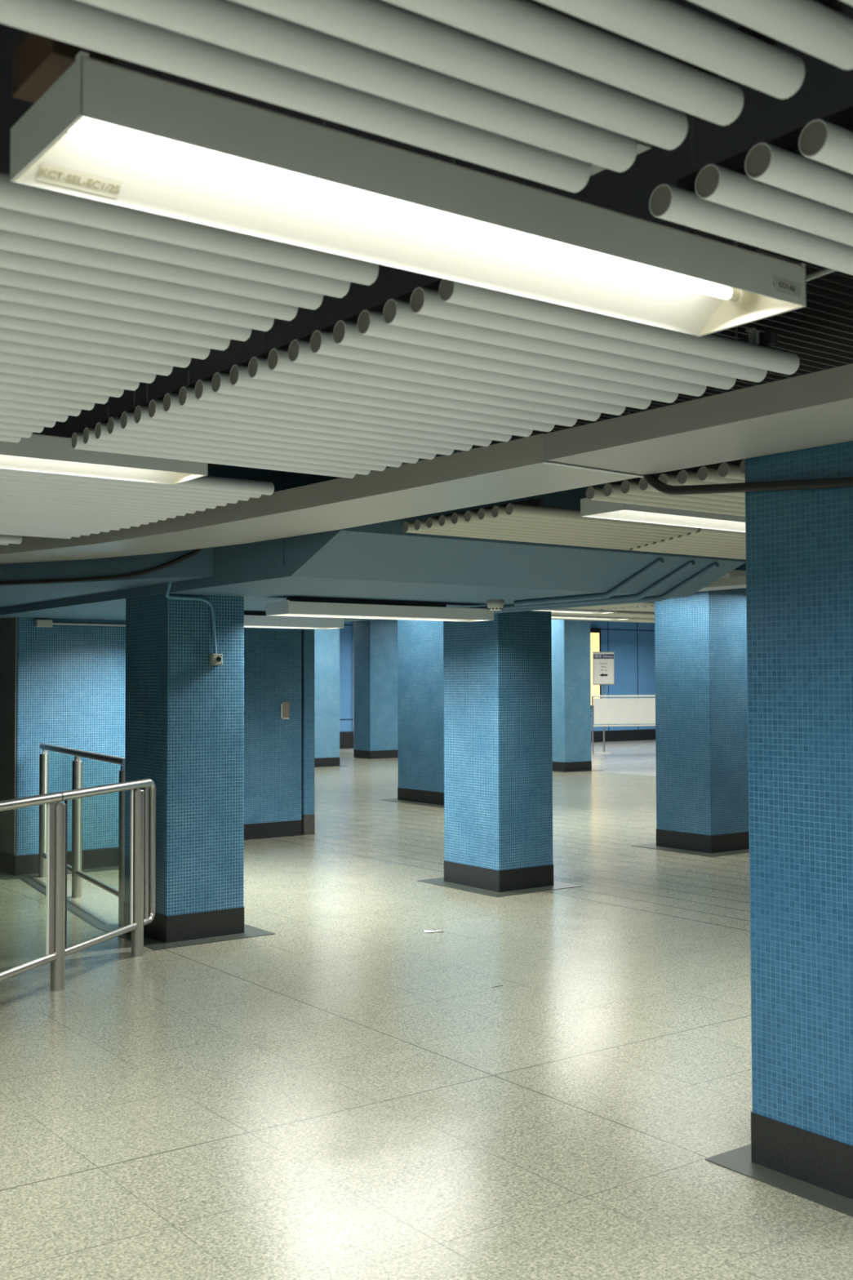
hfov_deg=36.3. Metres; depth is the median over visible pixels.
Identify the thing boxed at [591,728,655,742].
baseboard
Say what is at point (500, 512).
tube
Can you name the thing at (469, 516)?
tube
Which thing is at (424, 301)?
tube
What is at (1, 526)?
tube
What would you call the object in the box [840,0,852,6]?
tube
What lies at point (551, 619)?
tube
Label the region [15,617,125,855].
wall
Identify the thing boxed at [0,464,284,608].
slab
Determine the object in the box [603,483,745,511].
tube
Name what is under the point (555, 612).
tube
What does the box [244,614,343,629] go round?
light fixture
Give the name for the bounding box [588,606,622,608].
tube
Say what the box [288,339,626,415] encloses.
tube
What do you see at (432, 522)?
tube
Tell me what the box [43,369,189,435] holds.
carrier
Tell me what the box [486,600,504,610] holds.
smoke detector
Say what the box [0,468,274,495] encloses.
tube
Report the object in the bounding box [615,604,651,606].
tube
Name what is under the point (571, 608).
tube
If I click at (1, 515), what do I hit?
tube
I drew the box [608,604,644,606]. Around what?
tube
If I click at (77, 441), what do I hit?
tube
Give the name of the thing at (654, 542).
tube
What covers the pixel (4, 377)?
tube
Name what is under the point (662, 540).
tube
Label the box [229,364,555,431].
tube
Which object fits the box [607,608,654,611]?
tube
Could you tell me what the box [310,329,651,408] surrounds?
tube
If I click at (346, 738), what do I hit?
baseboard
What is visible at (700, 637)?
tiled pillar
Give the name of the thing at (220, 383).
tube
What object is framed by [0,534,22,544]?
tube
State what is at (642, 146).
bracket
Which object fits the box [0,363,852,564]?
ceiling beam
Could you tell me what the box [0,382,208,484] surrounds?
light fixture
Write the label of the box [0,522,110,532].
tube
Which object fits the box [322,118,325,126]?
carrier
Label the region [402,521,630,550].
tube
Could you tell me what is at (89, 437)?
tube
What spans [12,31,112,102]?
ceiling beam
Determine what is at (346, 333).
tube
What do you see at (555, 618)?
tube
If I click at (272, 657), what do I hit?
wall pier
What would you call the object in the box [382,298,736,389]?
tube
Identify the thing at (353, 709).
display
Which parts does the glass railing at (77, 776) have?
post, edge trim, post, edge trim, rail, rail, post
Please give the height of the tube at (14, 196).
0.056 m
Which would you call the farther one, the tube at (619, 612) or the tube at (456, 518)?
the tube at (619, 612)
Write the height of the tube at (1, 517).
0.056 m
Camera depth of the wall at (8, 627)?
11.36 m
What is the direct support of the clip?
on the tube at (710, 346)
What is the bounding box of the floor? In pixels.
[0,739,852,1279]
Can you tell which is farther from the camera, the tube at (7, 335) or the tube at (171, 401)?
the tube at (171, 401)
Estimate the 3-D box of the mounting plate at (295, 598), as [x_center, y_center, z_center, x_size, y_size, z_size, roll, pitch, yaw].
[-0.401,-0.261,9.053,1.220,0.030,0.170,1,-2,-36]
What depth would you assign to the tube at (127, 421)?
4.30 m
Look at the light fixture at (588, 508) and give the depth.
6.25 m
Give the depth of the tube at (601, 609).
14.57 m
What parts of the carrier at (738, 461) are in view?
rail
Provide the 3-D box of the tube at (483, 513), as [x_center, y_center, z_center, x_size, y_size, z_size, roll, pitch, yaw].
[0.802,-0.589,6.584,1.342,0.056,0.056,1,-2,-36]
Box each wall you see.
[0,617,17,855]
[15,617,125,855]
[257,621,353,731]
[590,620,655,731]
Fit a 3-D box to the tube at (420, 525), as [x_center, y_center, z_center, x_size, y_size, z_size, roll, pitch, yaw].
[0.583,-0.572,7.070,1.561,0.056,0.056,1,-2,-36]
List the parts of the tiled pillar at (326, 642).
skirting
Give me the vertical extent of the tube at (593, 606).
0.056 m
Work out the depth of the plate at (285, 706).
13.97 m
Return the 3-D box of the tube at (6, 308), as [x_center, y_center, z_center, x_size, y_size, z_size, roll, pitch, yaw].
[-1.458,-0.736,2.381,2.430,0.056,0.056,1,-2,-36]
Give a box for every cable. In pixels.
[0,548,201,584]
[643,474,852,494]
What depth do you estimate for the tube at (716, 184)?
2.20 m
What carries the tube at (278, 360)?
attached to the carrier at (768, 338)
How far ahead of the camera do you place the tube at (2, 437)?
4.24 m
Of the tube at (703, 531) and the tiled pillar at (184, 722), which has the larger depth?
the tiled pillar at (184, 722)
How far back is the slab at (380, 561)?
7.66 m
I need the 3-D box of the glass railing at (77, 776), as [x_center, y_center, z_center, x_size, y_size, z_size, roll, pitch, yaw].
[-2.676,1.415,10.010,0.079,1.136,2.610,1,-2,-29]
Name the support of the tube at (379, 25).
attached to the carrier
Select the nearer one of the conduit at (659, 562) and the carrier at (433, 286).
the carrier at (433, 286)
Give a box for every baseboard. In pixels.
[0,847,118,875]
[244,819,301,839]
[339,731,353,748]
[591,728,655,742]
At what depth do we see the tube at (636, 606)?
14.09 m
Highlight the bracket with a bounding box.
[588,138,651,176]
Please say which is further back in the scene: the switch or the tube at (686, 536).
the switch
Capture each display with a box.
[353,709,354,748]
[590,627,601,706]
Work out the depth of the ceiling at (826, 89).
3.22 m
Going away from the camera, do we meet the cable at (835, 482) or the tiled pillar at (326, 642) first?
the cable at (835, 482)
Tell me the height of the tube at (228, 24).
0.056 m
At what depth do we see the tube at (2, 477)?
5.30 m
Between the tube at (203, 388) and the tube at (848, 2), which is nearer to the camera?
the tube at (848, 2)
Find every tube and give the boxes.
[0,0,590,192]
[0,172,378,285]
[0,207,350,297]
[0,229,323,310]
[0,249,297,320]
[0,267,274,331]
[0,284,252,341]
[0,299,231,351]
[0,314,210,359]
[0,327,191,368]
[0,339,173,375]
[0,351,155,383]
[0,362,139,391]
[0,372,124,397]
[0,382,109,404]
[0,391,94,410]
[0,399,81,416]
[0,407,68,422]
[0,414,55,427]
[0,422,44,432]
[0,428,32,438]
[0,435,21,442]
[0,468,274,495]
[0,470,261,497]
[0,474,249,501]
[0,479,238,503]
[0,483,227,506]
[0,487,216,508]
[0,490,205,511]
[0,494,195,513]
[0,497,186,515]
[0,501,176,518]
[0,504,167,520]
[0,507,158,522]
[0,511,149,524]
[0,514,140,526]
[0,516,130,528]
[0,520,119,530]
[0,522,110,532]
[0,524,100,533]
[0,527,89,535]
[0,529,80,537]
[0,532,71,538]
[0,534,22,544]
[71,432,355,478]
[76,0,637,172]
[82,427,370,475]
[94,422,386,471]
[106,417,402,467]
[120,411,418,463]
[133,405,436,459]
[148,399,453,455]
[163,393,472,451]
[178,386,492,446]
[194,379,511,441]
[211,372,533,436]
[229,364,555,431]
[230,0,688,150]
[248,356,577,426]
[267,348,600,421]
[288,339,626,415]
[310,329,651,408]
[333,320,678,403]
[357,309,706,396]
[382,0,743,125]
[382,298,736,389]
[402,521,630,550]
[409,287,767,382]
[413,519,637,547]
[426,517,645,546]
[438,515,653,544]
[439,279,799,374]
[451,512,662,542]
[464,511,670,539]
[477,508,679,537]
[491,506,688,535]
[505,503,697,533]
[535,0,804,99]
[551,612,654,617]
[551,613,650,617]
[551,613,654,617]
[551,617,648,622]
[551,618,654,622]
[555,612,654,616]
[555,617,654,622]
[570,607,607,608]
[570,608,599,609]
[582,606,613,608]
[586,486,745,516]
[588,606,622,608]
[592,605,628,608]
[600,608,654,612]
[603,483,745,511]
[604,604,635,607]
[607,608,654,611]
[607,610,654,615]
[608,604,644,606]
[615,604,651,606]
[615,608,654,610]
[619,619,654,621]
[620,480,745,507]
[622,607,654,609]
[626,603,654,605]
[629,547,746,559]
[630,601,654,604]
[630,606,654,608]
[631,617,654,620]
[636,546,746,556]
[639,477,745,502]
[644,543,746,554]
[648,183,852,275]
[652,541,746,551]
[657,473,745,497]
[660,539,746,549]
[668,537,746,546]
[677,470,723,484]
[677,534,746,543]
[686,532,745,540]
[688,0,852,70]
[694,164,852,246]
[696,528,745,537]
[697,466,745,484]
[718,462,745,479]
[739,459,745,474]
[744,142,852,213]
[798,119,852,174]
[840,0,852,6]
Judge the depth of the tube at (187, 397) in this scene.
3.96 m
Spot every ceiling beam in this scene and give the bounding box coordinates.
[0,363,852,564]
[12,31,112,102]
[697,575,746,591]
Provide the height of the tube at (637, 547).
0.056 m
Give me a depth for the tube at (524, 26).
1.66 m
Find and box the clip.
[745,327,759,344]
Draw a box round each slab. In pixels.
[0,448,746,628]
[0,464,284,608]
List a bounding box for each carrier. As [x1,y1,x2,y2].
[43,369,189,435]
[88,156,455,428]
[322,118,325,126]
[426,436,543,519]
[608,379,764,484]
[620,0,852,102]
[676,105,852,193]
[734,240,777,346]
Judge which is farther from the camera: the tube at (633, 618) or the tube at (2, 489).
the tube at (633, 618)
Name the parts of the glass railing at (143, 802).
rail, rail, edge trim, post, edge trim, rail, rail, edge trim, post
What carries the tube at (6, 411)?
attached to the carrier
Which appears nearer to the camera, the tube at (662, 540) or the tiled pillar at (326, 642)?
the tube at (662, 540)
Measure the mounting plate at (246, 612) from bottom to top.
0.030 m
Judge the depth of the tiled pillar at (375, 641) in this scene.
28.23 m
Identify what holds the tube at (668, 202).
attached to the carrier at (843, 118)
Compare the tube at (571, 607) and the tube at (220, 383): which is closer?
the tube at (220, 383)
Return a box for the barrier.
[591,694,655,753]
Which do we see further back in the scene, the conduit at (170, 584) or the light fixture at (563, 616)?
the light fixture at (563, 616)
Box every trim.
[0,866,118,879]
[301,630,302,834]
[302,630,314,814]
[302,813,315,835]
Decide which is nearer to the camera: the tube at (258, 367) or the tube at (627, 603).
the tube at (258, 367)
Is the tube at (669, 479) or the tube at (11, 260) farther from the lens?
the tube at (669, 479)
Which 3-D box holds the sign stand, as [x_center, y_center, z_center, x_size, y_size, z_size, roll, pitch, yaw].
[4.075,1.438,29.942,0.440,2.330,0.420,1,-2,-36]
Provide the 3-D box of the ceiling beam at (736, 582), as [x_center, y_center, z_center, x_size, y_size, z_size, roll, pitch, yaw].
[1.621,-0.430,12.105,0.320,0.070,7.200,1,-2,-36]
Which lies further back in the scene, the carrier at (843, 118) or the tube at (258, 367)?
the tube at (258, 367)
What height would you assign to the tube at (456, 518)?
0.056 m
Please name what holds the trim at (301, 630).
attached to the wall pier
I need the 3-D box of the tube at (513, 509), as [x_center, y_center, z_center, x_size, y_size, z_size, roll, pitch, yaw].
[0.890,-0.595,6.390,1.254,0.056,0.056,1,-2,-36]
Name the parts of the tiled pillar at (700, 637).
skirting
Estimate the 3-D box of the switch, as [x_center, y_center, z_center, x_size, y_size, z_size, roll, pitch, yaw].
[-1.367,0.127,8.466,0.074,0.074,0.054,1,-2,-36]
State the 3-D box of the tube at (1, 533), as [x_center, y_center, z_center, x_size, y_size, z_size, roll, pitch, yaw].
[-3.089,-0.604,6.296,2.818,0.056,0.056,1,-2,-36]
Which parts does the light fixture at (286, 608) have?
plate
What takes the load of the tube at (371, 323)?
attached to the carrier at (768, 338)
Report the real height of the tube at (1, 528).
0.056 m
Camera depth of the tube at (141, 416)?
4.21 m
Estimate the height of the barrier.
1.331 m
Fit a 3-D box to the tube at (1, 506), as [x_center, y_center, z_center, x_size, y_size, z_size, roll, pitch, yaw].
[-2.440,-0.633,5.479,2.900,0.056,0.056,1,-2,-36]
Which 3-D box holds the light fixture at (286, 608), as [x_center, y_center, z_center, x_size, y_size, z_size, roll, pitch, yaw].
[-0.292,-0.199,9.131,1.739,0.089,0.290,1,-2,-36]
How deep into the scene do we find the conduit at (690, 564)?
8.62 m
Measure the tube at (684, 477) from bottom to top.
0.056 m
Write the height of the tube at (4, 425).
0.056 m
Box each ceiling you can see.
[0,0,852,437]
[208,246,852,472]
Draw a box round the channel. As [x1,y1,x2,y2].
[19,877,107,928]
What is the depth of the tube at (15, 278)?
2.71 m
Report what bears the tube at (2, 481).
attached to the carrier
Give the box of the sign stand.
[592,651,614,753]
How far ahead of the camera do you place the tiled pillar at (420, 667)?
17.80 m
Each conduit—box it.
[164,582,217,653]
[471,560,695,610]
[493,561,719,613]
[513,557,664,605]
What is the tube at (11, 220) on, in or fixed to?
attached to the carrier
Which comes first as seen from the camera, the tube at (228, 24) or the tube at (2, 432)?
the tube at (228, 24)
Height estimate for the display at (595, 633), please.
2.150 m
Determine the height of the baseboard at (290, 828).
0.165 m
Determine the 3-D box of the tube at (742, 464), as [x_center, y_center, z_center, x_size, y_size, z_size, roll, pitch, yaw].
[2.357,-0.623,5.692,2.900,0.056,0.056,1,-2,-36]
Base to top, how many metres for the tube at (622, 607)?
0.056 m
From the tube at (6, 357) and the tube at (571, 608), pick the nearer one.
the tube at (6, 357)
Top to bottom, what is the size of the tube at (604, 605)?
0.056 m
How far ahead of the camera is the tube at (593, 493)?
5.69 m
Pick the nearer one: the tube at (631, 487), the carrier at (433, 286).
the carrier at (433, 286)
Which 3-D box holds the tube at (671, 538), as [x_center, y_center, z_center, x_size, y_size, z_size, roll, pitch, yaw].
[1.938,-0.562,7.542,1.494,0.056,0.056,1,-2,-36]
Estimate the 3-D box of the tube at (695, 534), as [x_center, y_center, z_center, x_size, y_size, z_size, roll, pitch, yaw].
[2.025,-0.568,7.348,1.582,0.056,0.056,1,-2,-36]
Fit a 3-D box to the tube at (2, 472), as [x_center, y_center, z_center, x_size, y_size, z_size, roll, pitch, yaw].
[-1.886,-0.659,4.721,2.900,0.056,0.056,1,-2,-36]
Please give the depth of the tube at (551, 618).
16.84 m
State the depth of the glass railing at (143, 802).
7.20 m
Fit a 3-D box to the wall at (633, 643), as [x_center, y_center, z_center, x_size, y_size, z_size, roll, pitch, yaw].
[6.898,1.076,37.161,13.000,3.500,0.100,1,-2,-36]
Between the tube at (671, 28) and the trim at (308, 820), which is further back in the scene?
the trim at (308, 820)
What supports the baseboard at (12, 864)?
attached to the wall at (71, 679)
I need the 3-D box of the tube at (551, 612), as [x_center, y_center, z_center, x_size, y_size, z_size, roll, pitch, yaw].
[3.079,-0.305,16.227,4.900,0.056,0.056,1,-2,-36]
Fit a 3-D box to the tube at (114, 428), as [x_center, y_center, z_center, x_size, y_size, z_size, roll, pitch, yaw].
[-0.552,-0.672,4.463,1.120,0.056,0.056,1,-2,-36]
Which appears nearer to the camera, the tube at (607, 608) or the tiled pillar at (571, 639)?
the tube at (607, 608)
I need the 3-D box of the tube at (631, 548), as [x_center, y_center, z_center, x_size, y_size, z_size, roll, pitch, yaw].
[1.718,-0.545,8.028,1.275,0.056,0.056,1,-2,-36]
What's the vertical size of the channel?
0.003 m
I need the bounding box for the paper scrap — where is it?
[424,929,444,932]
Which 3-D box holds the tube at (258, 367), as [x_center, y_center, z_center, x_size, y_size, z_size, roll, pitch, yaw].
[0.002,-0.699,3.705,1.120,0.056,0.056,1,-2,-36]
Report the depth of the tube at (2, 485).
5.49 m
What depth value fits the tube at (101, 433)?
4.47 m
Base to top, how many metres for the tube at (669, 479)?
0.056 m
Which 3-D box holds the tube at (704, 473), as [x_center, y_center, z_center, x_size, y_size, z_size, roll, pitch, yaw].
[2.234,-0.617,5.861,2.900,0.056,0.056,1,-2,-36]
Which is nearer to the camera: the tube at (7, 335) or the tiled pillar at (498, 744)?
the tube at (7, 335)
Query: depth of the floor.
5.48 m
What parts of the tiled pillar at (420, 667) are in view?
skirting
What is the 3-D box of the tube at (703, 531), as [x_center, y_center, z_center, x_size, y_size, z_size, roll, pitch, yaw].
[2.069,-0.571,7.251,1.626,0.056,0.056,1,-2,-36]
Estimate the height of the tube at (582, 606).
0.056 m
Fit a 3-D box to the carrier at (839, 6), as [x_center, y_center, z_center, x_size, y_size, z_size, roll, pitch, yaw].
[0.466,-1.017,1.714,0.024,0.448,0.960,1,-2,-36]
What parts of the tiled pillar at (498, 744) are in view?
skirting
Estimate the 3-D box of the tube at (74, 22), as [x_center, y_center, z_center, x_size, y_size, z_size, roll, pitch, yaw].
[-0.691,-0.770,1.417,2.330,0.056,0.056,1,-2,-36]
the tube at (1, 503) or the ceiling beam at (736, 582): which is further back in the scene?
the ceiling beam at (736, 582)
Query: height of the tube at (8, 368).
0.056 m
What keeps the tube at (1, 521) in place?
attached to the carrier
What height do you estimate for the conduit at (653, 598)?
0.226 m
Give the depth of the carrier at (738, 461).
5.26 m
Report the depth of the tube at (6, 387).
3.58 m
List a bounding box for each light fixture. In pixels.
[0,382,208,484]
[9,50,836,336]
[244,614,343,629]
[266,600,493,622]
[537,608,617,613]
[551,614,631,620]
[580,409,745,532]
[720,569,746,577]
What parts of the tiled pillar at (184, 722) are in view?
skirting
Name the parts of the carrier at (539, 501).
rail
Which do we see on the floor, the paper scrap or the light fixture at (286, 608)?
the paper scrap
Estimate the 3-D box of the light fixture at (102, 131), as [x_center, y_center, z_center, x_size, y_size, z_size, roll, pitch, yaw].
[0.315,-0.970,2.048,1.586,0.520,1.080,1,-2,-36]
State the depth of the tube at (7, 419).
3.96 m
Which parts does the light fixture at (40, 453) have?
hanger rod, plate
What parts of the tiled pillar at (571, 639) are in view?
skirting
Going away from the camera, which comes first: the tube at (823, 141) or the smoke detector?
the tube at (823, 141)
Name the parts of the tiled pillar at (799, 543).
skirting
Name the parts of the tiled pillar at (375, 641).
skirting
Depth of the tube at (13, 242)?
2.52 m
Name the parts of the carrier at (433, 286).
rail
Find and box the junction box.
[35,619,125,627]
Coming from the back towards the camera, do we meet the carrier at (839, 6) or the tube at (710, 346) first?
the tube at (710, 346)
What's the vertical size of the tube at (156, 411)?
0.056 m
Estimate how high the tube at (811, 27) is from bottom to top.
0.056 m
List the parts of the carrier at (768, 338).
rail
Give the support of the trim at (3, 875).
attached to the wall at (71, 679)
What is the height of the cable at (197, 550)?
0.205 m
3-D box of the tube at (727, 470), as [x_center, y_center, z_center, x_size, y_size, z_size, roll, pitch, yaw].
[2.296,-0.620,5.777,2.900,0.056,0.056,1,-2,-36]
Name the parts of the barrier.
leg, panel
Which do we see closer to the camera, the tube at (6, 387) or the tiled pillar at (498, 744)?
the tube at (6, 387)
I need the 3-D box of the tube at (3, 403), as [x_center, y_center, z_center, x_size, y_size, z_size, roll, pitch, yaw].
[-2.011,-0.710,3.139,2.430,0.056,0.056,1,-2,-36]
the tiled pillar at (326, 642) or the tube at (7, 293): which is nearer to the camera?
the tube at (7, 293)
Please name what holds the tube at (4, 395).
attached to the carrier
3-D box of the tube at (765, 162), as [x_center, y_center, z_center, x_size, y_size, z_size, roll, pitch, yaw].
[1.337,-0.738,2.641,2.020,0.056,0.056,1,-2,-36]
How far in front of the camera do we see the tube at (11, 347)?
3.20 m
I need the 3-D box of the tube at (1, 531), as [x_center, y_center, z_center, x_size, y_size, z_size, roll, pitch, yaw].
[-3.022,-0.607,6.216,2.830,0.056,0.056,1,-2,-36]
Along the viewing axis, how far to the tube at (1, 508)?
6.16 m
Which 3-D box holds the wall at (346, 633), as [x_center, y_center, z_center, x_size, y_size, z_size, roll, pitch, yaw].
[-10.177,0.793,26.549,26.900,3.500,0.100,1,-2,-36]
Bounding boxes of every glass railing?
[0,777,155,991]
[38,742,124,924]
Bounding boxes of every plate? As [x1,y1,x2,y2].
[244,610,304,617]
[280,702,289,719]
[286,596,446,607]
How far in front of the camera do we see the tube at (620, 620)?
16.95 m
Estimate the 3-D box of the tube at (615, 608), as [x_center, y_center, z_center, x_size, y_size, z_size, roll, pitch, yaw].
[3.671,-0.335,15.359,3.970,0.056,0.056,1,-2,-36]
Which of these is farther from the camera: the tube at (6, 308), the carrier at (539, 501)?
the carrier at (539, 501)
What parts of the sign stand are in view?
frame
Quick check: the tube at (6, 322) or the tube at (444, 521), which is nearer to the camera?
the tube at (6, 322)
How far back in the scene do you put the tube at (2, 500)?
5.88 m
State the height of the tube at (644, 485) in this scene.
0.056 m
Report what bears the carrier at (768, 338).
hanging from the ceiling at (826, 89)
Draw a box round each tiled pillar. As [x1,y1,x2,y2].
[95,593,275,950]
[296,628,344,767]
[353,618,397,758]
[379,619,444,808]
[417,610,582,897]
[551,619,603,772]
[632,562,749,857]
[705,440,852,1217]
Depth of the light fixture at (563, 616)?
16.01 m
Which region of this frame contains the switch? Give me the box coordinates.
[209,653,222,665]
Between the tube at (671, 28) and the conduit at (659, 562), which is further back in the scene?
the conduit at (659, 562)
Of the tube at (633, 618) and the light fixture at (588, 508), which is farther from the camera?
the tube at (633, 618)
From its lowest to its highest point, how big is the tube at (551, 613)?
0.056 m
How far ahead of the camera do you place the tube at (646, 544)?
7.64 m
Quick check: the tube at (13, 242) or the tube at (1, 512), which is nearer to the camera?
the tube at (13, 242)
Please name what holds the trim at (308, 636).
attached to the wall pier
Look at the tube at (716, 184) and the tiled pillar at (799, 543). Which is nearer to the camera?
the tube at (716, 184)
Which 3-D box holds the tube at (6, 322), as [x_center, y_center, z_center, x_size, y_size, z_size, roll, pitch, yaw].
[-1.519,-0.734,2.465,2.430,0.056,0.056,1,-2,-36]
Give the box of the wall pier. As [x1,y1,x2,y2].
[244,628,301,824]
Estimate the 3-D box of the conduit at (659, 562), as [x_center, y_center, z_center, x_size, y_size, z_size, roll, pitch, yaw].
[1.032,-0.373,8.552,0.048,0.226,1.438,1,-2,-35]
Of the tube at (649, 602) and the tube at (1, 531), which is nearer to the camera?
the tube at (1, 531)
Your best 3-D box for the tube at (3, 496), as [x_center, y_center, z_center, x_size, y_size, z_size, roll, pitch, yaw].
[-2.256,-0.642,5.226,2.900,0.056,0.056,1,-2,-36]
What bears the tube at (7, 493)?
attached to the carrier
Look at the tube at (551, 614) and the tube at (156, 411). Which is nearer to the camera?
the tube at (156, 411)
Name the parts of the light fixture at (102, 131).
plate, hanger rod, hanger rod, plate, stay rod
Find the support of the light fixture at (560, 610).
hanging from the ceiling at (826, 89)

